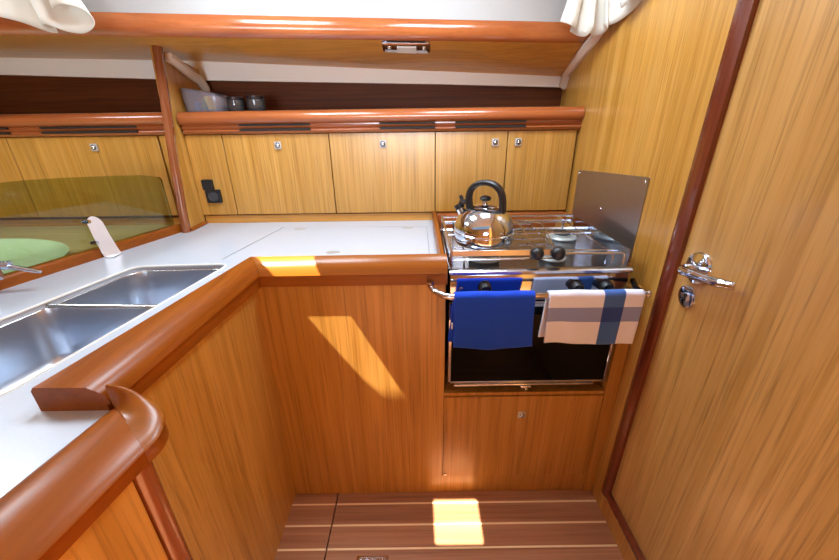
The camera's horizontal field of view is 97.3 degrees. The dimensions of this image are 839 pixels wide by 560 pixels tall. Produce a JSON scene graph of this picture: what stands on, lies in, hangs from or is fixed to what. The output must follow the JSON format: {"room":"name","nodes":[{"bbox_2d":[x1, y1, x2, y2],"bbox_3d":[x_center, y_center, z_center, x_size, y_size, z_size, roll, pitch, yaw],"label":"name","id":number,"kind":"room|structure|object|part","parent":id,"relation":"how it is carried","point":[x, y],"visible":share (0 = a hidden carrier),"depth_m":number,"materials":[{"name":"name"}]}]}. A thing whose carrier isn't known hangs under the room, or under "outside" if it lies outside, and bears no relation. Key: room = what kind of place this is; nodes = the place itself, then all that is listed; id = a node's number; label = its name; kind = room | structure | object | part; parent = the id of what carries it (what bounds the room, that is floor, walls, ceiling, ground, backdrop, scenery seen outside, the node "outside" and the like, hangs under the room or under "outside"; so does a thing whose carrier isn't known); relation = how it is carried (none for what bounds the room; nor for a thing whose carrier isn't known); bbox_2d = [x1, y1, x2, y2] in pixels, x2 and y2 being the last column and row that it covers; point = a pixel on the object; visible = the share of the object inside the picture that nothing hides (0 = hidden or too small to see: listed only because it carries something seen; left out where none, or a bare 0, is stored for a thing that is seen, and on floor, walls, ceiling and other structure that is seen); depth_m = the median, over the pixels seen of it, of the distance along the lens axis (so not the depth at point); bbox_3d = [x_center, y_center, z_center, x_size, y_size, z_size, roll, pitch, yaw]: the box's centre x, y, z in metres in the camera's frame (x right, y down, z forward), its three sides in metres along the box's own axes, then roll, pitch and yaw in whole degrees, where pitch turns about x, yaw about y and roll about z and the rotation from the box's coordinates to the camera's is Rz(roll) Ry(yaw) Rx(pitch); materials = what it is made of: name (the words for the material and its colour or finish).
{"room":"ship interior","nodes":[
{"label":"ship interior","id":0,"kind":"room"},
{"bbox_2d":[0,58,561,220],"bbox_3d":[-0.894,-0.282,1.907,3.220,1.600,0.065,-1,23,0],"label":"wall","id":1,"kind":"structure","parent":0,"point":[18,94],"depth_m":1.65,"materials":[{"name":"brown wood"}]},
{"bbox_2d":[0,112,204,226],"bbox_3d":[-1.728,-0.485,1.646,1.518,0.460,0.290,-1,23,0],"label":"locker","id":2,"kind":"object","parent":1,"relation":"attached to","point":[117,149],"visible":0.9,"depth_m":1.54,"materials":[{"name":"brown wood"}]},
{"bbox_3d":[-1.986,-0.422,1.558,0.636,0.324,0.016,-1,23,0],"label":"door","id":3,"kind":"part","parent":2,"relation":"part of","materials":[{"name":"brown wood"}]},
{"bbox_3d":[-1.361,-0.431,1.558,0.606,0.324,0.016,-1,23,0],"label":"door","id":4,"kind":"part","parent":2,"relation":"part of","materials":[{"name":"brown wood"}]},
{"bbox_3d":[-1.014,-0.435,1.558,0.071,0.324,0.016,-1,23,0],"label":"panel","id":5,"kind":"part","parent":2,"relation":"part of","materials":[{"name":"brown wood"}]},
{"bbox_2d":[176,106,584,222],"bbox_3d":[-0.153,-0.502,1.648,1.593,0.470,0.290,-1,23,0],"label":"locker","id":6,"kind":"object","parent":1,"relation":"attached to","point":[409,163],"visible":0.97,"depth_m":1.53,"materials":[{"name":"brown wood"}]},
{"bbox_2d":[180,88,240,111],"bbox_3d":[-0.860,-0.747,1.540,0.185,0.085,0.176,-1,23,0],"label":"plastic tub","id":7,"kind":"object","parent":6,"relation":"on","point":[189,96],"visible":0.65,"depth_m":1.52,"materials":[{"name":"plastic"}]},
{"bbox_2d":[194,102,202,109],"bbox_3d":[-0.915,-0.723,1.534,0.016,0.030,0.040,-1,23,0],"label":"folded cloth","id":8,"kind":"object","parent":7,"relation":"in","point":[198,105],"visible":0.85,"depth_m":1.52,"materials":[{"name":"grey fabric"}]},
{"bbox_2d":[202,98,208,109],"bbox_3d":[-0.890,-0.734,1.540,0.023,0.047,0.040,-1,23,0],"label":"sponge","id":9,"kind":"object","parent":7,"relation":"in","point":[204,105],"visible":0.66,"depth_m":1.52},
{"bbox_2d":[204,96,215,109],"bbox_3d":[-0.867,-0.733,1.530,0.025,0.053,0.040,-1,23,0],"label":"sponge","id":10,"kind":"object","parent":7,"relation":"in","point":[209,101],"visible":1,"depth_m":1.52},
{"bbox_3d":[-0.872,-0.437,1.558,0.148,0.324,0.016,-1,23,0],"label":"panel","id":11,"kind":"part","parent":6,"relation":"part of","materials":[{"name":"brown wood"}]},
{"bbox_2d":[201,179,222,202],"bbox_3d":[-0.881,-0.376,1.567,0.067,0.098,0.014,-1,23,0],"label":"power socket","id":12,"kind":"object","parent":6,"relation":"attached to","point":[213,195],"visible":1,"depth_m":1.57,"materials":[{"name":"black plastic"}]},
{"bbox_2d":[225,96,244,110],"bbox_3d":[-0.745,-0.712,1.496,0.066,0.054,0.066,-1,23,0],"label":"glass jar","id":13,"kind":"object","parent":6,"relation":"on","point":[229,98],"visible":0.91,"depth_m":1.48,"materials":[{"name":"glass"}]},
{"bbox_3d":[-0.745,-0.732,1.488,0.066,0.012,0.066,-1,23,0],"label":"lid","id":14,"kind":"part","parent":13,"relation":"part of","materials":[{"name":"black metal"}]},
{"bbox_2d":[245,95,265,110],"bbox_3d":[-0.665,-0.717,1.500,0.070,0.058,0.070,-1,23,0],"label":"glass jar","id":15,"kind":"object","parent":6,"relation":"on","point":[262,107],"visible":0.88,"depth_m":1.48,"materials":[{"name":"glass"}]},
{"bbox_3d":[-0.665,-0.738,1.491,0.070,0.013,0.070,-1,23,0],"label":"lid","id":16,"kind":"part","parent":15,"relation":"part of","materials":[{"name":"metal"}]},
{"bbox_3d":[-0.581,-0.442,1.558,0.427,0.324,0.016,-1,23,0],"label":"door","id":17,"kind":"part","parent":6,"relation":"part of","materials":[{"name":"brown wood"}]},
{"bbox_3d":[-0.150,-0.448,1.558,0.427,0.324,0.016,-1,23,0],"label":"door","id":18,"kind":"part","parent":6,"relation":"part of","materials":[{"name":"brown wood"}]},
{"bbox_3d":[0.213,-0.453,1.558,0.290,0.324,0.016,-1,23,0],"label":"door","id":19,"kind":"part","parent":6,"relation":"part of","materials":[{"name":"brown wood"}]},
{"bbox_3d":[0.499,-0.457,1.558,0.275,0.324,0.016,-1,23,0],"label":"door","id":20,"kind":"part","parent":6,"relation":"part of","materials":[{"name":"brown wood"}]},
{"bbox_2d":[0,35,582,75],"bbox_3d":[-0.901,-0.812,1.300,3.220,0.154,0.640,-1,23,0],"label":"panel","id":21,"kind":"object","parent":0,"point":[519,58],"depth_m":1.42,"materials":[{"name":"brown wood"}]},
{"bbox_2d":[382,40,429,53],"bbox_3d":[-0.047,-0.859,1.359,0.185,0.036,0.087,-4,24,-7],"label":"recessed light","id":22,"kind":"object","parent":21,"relation":"in","point":[395,46],"visible":1,"depth_m":1.34,"materials":[{"name":"silver metal"}]},
{"bbox_2d":[274,493,338,559],"bbox_3d":[-0.631,1.338,0.232,3.700,0.050,2.570,-1,23,0],"label":"floor","id":23,"kind":"structure","parent":0,"point":[307,530],"depth_m":1.27,"materials":[{"name":"brown wood"}]},
{"bbox_2d":[59,461,192,559],"bbox_3d":[-0.441,0.757,0.432,0.117,0.852,0.601,0,23,2],"label":"base cabinet","id":24,"kind":"object","parent":23,"relation":"on","point":[141,523],"visible":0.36,"depth_m":0.51,"materials":[{"name":"brown wood"}]},
{"bbox_3d":[-0.446,0.757,0.408,0.020,0.832,0.567,4,24,10],"label":"panel","id":25,"kind":"part","parent":24,"relation":"part of","materials":[{"name":"brown wood"}]},
{"bbox_3d":[-0.398,0.646,0.689,0.046,0.851,0.041,-1,23,0],"label":"corner post","id":26,"kind":"part","parent":24,"relation":"part of","materials":[{"name":"brown wood"}]},
{"bbox_2d":[141,290,295,559],"bbox_3d":[-0.494,0.535,0.929,0.078,0.866,0.685,-1,23,0],"label":"base cabinet","id":27,"kind":"object","parent":23,"relation":"on","point":[223,468],"visible":0.6,"depth_m":0.92,"materials":[{"name":"brown wood"}]},
{"bbox_2d":[258,212,642,493],"bbox_3d":[0.084,0.255,1.502,1.141,0.912,0.657,-1,23,0],"label":"base cabinet","id":28,"kind":"object","parent":23,"relation":"on","point":[367,401],"visible":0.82,"depth_m":1.23,"materials":[{"name":"brown wood"}]},
{"bbox_2d":[0,211,447,559],"bbox_3d":[-0.616,0.099,0.776,1.187,0.091,2.168,6,24,15],"label":"countertop","id":29,"kind":"structure","parent":28,"relation":"on","point":[76,433],"depth_m":0.71,"materials":[{"name":"white laminate"}]},
{"bbox_2d":[0,261,41,279],"bbox_3d":[-1.102,0.017,0.908,0.121,0.090,0.227,7,25,18],"label":"mixer tap","id":30,"kind":"object","parent":29,"relation":"on","point":[4,265],"visible":1,"depth_m":0.97,"materials":[{"name":"silver metal"}]},
{"bbox_3d":[-1.076,-0.034,0.967,0.134,0.044,0.028,-8,24,-16],"label":"lever","id":31,"kind":"part","parent":30,"relation":"part of","materials":[{"name":"silver metal"}]},
{"bbox_2d":[1,175,172,274],"bbox_3d":[-1.218,-0.019,0.729,0.006,0.239,1.632,6,24,15],"label":"screen","id":32,"kind":"object","parent":29,"relation":"on","point":[142,175],"visible":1,"depth_m":1.19,"materials":[{"name":"clear glass"}]},
{"bbox_3d":[-1.226,0.125,0.741,0.035,0.035,1.754,6,24,15],"label":"sill","id":33,"kind":"part","parent":29,"relation":"part of","materials":[{"name":"brown wood"}]},
{"bbox_2d":[82,216,122,257],"bbox_3d":[-1.045,-0.141,1.216,0.053,0.135,0.057,-1,23,0],"label":"clip","id":34,"kind":"object","parent":29,"relation":"on","point":[107,246],"visible":1,"depth_m":1.22,"materials":[{"name":"plastic"}]},
{"bbox_2d":[0,268,219,393],"bbox_3d":[-0.801,0.144,0.934,0.336,0.160,0.632,3,24,8],"label":"double sink","id":35,"kind":"object","parent":29,"relation":"in","point":[32,343],"visible":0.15,"depth_m":0.93,"materials":[{"name":"metal"}]},
{"bbox_3d":[-0.819,0.200,0.812,0.319,0.154,0.332,3,24,8],"label":"bowl","id":36,"kind":"part","parent":35,"relation":"part of","materials":[{"name":"metal"}]},
{"bbox_3d":[-0.768,0.086,1.075,0.330,0.154,0.255,-1,23,0],"label":"bowl","id":37,"kind":"part","parent":35,"relation":"part of","materials":[{"name":"metal"}]},
{"bbox_2d":[149,45,207,232],"bbox_3d":[-0.951,-0.569,1.536,0.045,0.673,0.378,-1,23,0],"label":"divider panel","id":38,"kind":"object","parent":29,"relation":"on","point":[169,80],"visible":0.92,"depth_m":1.45,"materials":[{"name":"brown wood"}]},
{"bbox_3d":[-0.950,-0.517,1.420,0.033,0.670,0.124,2,24,7],"label":"edge moulding","id":39,"kind":"part","parent":38,"relation":"part of","materials":[{"name":"brown wood"}]},
{"bbox_2d":[165,52,209,94],"bbox_3d":[-0.938,-0.835,1.504,0.026,0.130,0.246,-1,23,0],"label":"cable trunking","id":40,"kind":"object","parent":38,"relation":"attached to","point":[170,58],"visible":0.98,"depth_m":1.48,"materials":[{"name":"beige plastic"}]},
{"bbox_3d":[-0.285,-0.125,1.328,0.633,0.005,0.500,-1,23,0],"label":"icebox lid","id":41,"kind":"part","parent":29,"relation":"part of","materials":[{"name":"white laminate"}]},
{"bbox_3d":[-0.203,0.401,1.228,0.562,0.867,0.018,-1,23,0],"label":"panel","id":42,"kind":"part","parent":28,"relation":"part of","materials":[{"name":"brown wood"}]},
{"bbox_3d":[0.359,-0.243,1.635,0.566,0.112,0.020,-1,23,0],"label":"backsplash rail","id":43,"kind":"part","parent":28,"relation":"part of","materials":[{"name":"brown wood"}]},
{"bbox_3d":[0.362,0.396,1.231,0.568,0.860,0.016,-1,23,0],"label":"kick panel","id":44,"kind":"part","parent":28,"relation":"part of","materials":[{"name":"brown wood"}]},
{"bbox_3d":[0.345,0.545,1.292,0.524,0.361,0.018,-1,23,0],"label":"drop door","id":45,"kind":"part","parent":28,"relation":"part of","materials":[{"name":"brown wood"}]},
{"bbox_2d":[440,214,632,390],"bbox_3d":[0.339,0.053,1.282,0.508,0.476,0.472,-1,23,0],"label":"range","id":46,"kind":"object","parent":28,"relation":"in","point":[577,256],"visible":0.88,"depth_m":1.14,"materials":[{"name":"metal"}]},
{"bbox_2d":[453,180,514,249],"bbox_3d":[0.192,-0.199,1.087,0.181,0.186,0.181,-1,23,0],"label":"kettle","id":47,"kind":"object","parent":46,"relation":"on","point":[483,226],"visible":1,"depth_m":1.04,"materials":[{"name":"silver metal"}]},
{"bbox_3d":[0.133,-0.202,1.121,0.044,0.046,0.032,7,25,18],"label":"spout","id":48,"kind":"part","parent":47,"relation":"part of","materials":[{"name":"silver metal"}]},
{"bbox_3d":[0.192,-0.222,1.077,0.068,0.020,0.068,-1,23,0],"label":"lid","id":49,"kind":"part","parent":47,"relation":"part of","materials":[{"name":"silver metal"}]},
{"bbox_3d":[0.192,-0.237,1.071,0.033,0.016,0.033,-1,23,0],"label":"lid knob","id":50,"kind":"part","parent":47,"relation":"part of","materials":[{"name":"black plastic"}]},
{"bbox_3d":[0.193,-0.237,1.070,0.114,0.104,0.081,-1,23,0],"label":"handle","id":51,"kind":"part","parent":47,"relation":"part of","materials":[{"name":"black plastic"}]},
{"bbox_3d":[0.196,-0.072,1.120,0.099,0.015,0.099,-1,23,0],"label":"burner","id":52,"kind":"part","parent":46,"relation":"part of","materials":[{"name":"silver metal"}]},
{"bbox_3d":[0.184,0.027,1.030,0.039,0.039,0.032,-1,23,0],"label":"knob","id":53,"kind":"part","parent":46,"relation":"part of","materials":[{"name":"black plastic"}]},
{"bbox_3d":[0.341,0.191,1.135,0.504,0.290,0.023,-1,23,0],"label":"oven door","id":54,"kind":"part","parent":46,"relation":"part of","materials":[{"name":"glass"}]},
{"bbox_3d":[0.341,0.191,1.135,0.487,0.275,0.017,-1,23,0],"label":"door glass","id":55,"kind":"part","parent":46,"relation":"part of","materials":[{"name":"black glass"}]},
{"bbox_2d":[440,214,632,275],"bbox_3d":[0.335,-0.133,1.215,0.506,0.066,0.444,-1,23,0],"label":"cooktop","id":56,"kind":"object","parent":46,"relation":"in","point":[579,248],"depth_m":1.08,"materials":[{"name":"metal"}]},
{"bbox_3d":[0.327,-0.074,1.028,0.037,0.037,0.042,-1,23,0],"label":"ball knob","id":57,"kind":"part","parent":46,"relation":"part of","materials":[{"name":"black plastic"}]},
{"bbox_3d":[0.337,0.015,1.057,0.502,0.082,0.025,-1,23,0],"label":"control panel","id":58,"kind":"part","parent":46,"relation":"part of","materials":[{"name":"metal"}]},
{"bbox_3d":[0.329,0.072,1.069,0.455,0.010,0.004,-1,23,0],"label":"door handle","id":59,"kind":"part","parent":46,"relation":"part of","materials":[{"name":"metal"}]},
{"bbox_3d":[0.401,-0.072,1.115,0.081,0.015,0.081,-1,23,0],"label":"burner","id":60,"kind":"part","parent":46,"relation":"part of","materials":[{"name":"silver metal"}]},
{"bbox_3d":[0.385,-0.075,1.027,0.040,0.040,0.044,-1,23,0],"label":"ball knob","id":61,"kind":"part","parent":46,"relation":"part of","materials":[{"name":"black plastic"}]},
{"bbox_3d":[0.503,-0.157,1.308,0.104,0.015,0.104,-1,23,0],"label":"burner","id":62,"kind":"part","parent":46,"relation":"part of","materials":[{"name":"silver metal"}]},
{"bbox_3d":[0.441,0.023,1.030,0.041,0.041,0.032,-1,23,0],"label":"knob","id":63,"kind":"part","parent":46,"relation":"part of","materials":[{"name":"black plastic"}]},
{"bbox_3d":[0.523,0.022,1.030,0.041,0.041,0.032,-1,23,0],"label":"knob","id":64,"kind":"part","parent":46,"relation":"part of","materials":[{"name":"black plastic"}]},
{"bbox_2d":[426,278,651,299],"bbox_3d":[0.312,0.018,1.006,0.599,0.038,0.092,-1,23,0],"label":"towel rail","id":65,"kind":"object","parent":28,"relation":"attached to","point":[430,283],"visible":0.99,"depth_m":0.97,"materials":[{"name":"metal"}]},
{"bbox_2d":[448,290,535,349],"bbox_3d":[0.195,0.109,1.002,0.231,0.170,0.034,-1,23,0],"label":"towel","id":66,"kind":"object","parent":65,"relation":"hanging from","point":[482,320],"visible":1,"depth_m":0.99,"materials":[{"name":"blue fabric"}]},
{"bbox_2d":[538,289,644,344],"bbox_3d":[0.462,0.100,1.000,0.256,0.160,0.036,-1,23,0],"label":"towel","id":67,"kind":"object","parent":65,"relation":"hanging from","point":[608,316],"visible":1,"depth_m":0.99,"materials":[{"name":"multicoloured fabric"}]},
{"bbox_3d":[0.596,0.018,1.013,0.020,0.021,0.076,3,24,9],"label":"return arm","id":68,"kind":"part","parent":65,"relation":"part of"},
{"bbox_2d":[325,489,623,559],"bbox_3d":[0.186,0.955,1.049,0.974,0.024,0.762,-1,23,0],"label":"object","id":69,"kind":"structure","parent":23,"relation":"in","point":[568,524],"depth_m":1.27,"materials":[{"name":"brown wood"}]},
{"bbox_3d":[-0.150,0.899,1.173,0.102,0.005,0.040,-1,23,0],"label":"ring pull plate","id":70,"kind":"part","parent":69,"relation":"part of","materials":[{"name":"silver metal"}]},
{"bbox_2d":[81,0,567,21],"bbox_3d":[-0.904,-1.024,1.128,3.258,0.360,0.047,-4,24,-7],"label":"wall","id":71,"kind":"structure","parent":0,"point":[497,10],"depth_m":1.26,"materials":[{"name":"white paint"}]},
{"bbox_2d":[0,0,94,32],"bbox_3d":[-1.141,-0.881,1.038,0.384,0.325,0.120,-1,23,0],"label":"curtain","id":72,"kind":"object","parent":71,"relation":"hanging from","point":[72,16],"visible":1,"depth_m":1.07,"materials":[{"name":"beige fabric"}]},
{"bbox_2d":[0,12,590,42],"bbox_3d":[-0.902,-0.822,1.188,3.256,0.066,0.037,-4,24,-7],"label":"trim","id":73,"kind":"structure","parent":71,"relation":"attached to","point":[111,24],"depth_m":1.25,"materials":[{"name":"brown wood"}]},
{"bbox_2d":[560,0,736,559],"bbox_3d":[0.666,0.143,0.409,0.056,1.970,3.230,-1,23,0],"label":"wall","id":74,"kind":"structure","parent":0,"point":[645,88],"depth_m":1.05,"materials":[{"name":"brown wood"}]},
{"bbox_2d":[559,34,601,89],"bbox_3d":[0.630,-0.869,1.462,0.028,0.185,0.308,-1,23,0],"label":"cable trunking","id":75,"kind":"object","parent":74,"relation":"attached to","point":[592,40],"visible":0.82,"depth_m":1.45,"materials":[{"name":"beige plastic"}]},
{"bbox_2d":[560,0,641,36],"bbox_3d":[0.596,-0.947,1.121,0.113,0.316,0.296,-13,26,-27],"label":"curtain","id":76,"kind":"object","parent":74,"relation":"hanging from","point":[585,17],"visible":1,"depth_m":1.23,"materials":[{"name":"beige fabric"}]},
{"bbox_2d":[571,170,649,262],"bbox_3d":[0.644,-0.258,1.306,0.004,0.269,0.480,-1,23,0],"label":"plate","id":77,"kind":"object","parent":74,"relation":"attached to","point":[611,203],"visible":0.8,"depth_m":1.23,"materials":[{"name":"silver metal"}]},
{"bbox_2d":[606,493,645,559],"bbox_3d":[0.647,0.977,0.704,0.016,0.029,1.210,-1,23,0],"label":"trim","id":78,"kind":"structure","parent":74,"relation":"attached to","point":[631,540],"depth_m":1.15,"materials":[{"name":"brown wood"}]},
{"bbox_2d":[602,0,759,497],"bbox_3d":[0.644,-0.123,0.911,0.040,1.880,0.047,-1,23,0],"label":"trim","id":79,"kind":"structure","parent":74,"relation":"attached to","point":[744,14],"depth_m":0.88,"materials":[{"name":"brown wood"}]},
{"bbox_2d":[612,0,838,559],"bbox_3d":[0.648,0.114,0.331,0.091,1.855,1.210,-1,23,0],"label":"door","id":80,"kind":"structure","parent":74,"relation":"in","point":[731,452],"depth_m":0.71,"materials":[{"name":"brown wood"}]},
{"bbox_3d":[0.625,-0.006,0.807,0.049,0.037,0.152,-1,23,0],"label":"lever handle","id":81,"kind":"part","parent":80,"relation":"part of","materials":[{"name":"silver metal"}]},
{"bbox_3d":[-2.522,0.253,0.258,0.050,1.970,3.500,-1,23,0],"label":"wall","id":82,"kind":"structure","parent":0,"visible":0},
{"bbox_2d":[0,225,168,254],"bbox_3d":[-1.721,0.135,0.824,1.514,0.027,1.824,-1,23,0],"label":"countertop","id":83,"kind":"structure","parent":82,"relation":"attached to","point":[77,238],"depth_m":1.54,"materials":[{"name":"brown wood"}]},
{"bbox_2d":[0,239,68,273],"bbox_3d":[-1.456,-0.059,1.186,0.640,0.034,0.424,-1,23,0],"label":"oval tray","id":84,"kind":"object","parent":83,"relation":"on","point":[22,252],"visible":0.74,"depth_m":1.23,"materials":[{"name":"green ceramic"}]}
]}

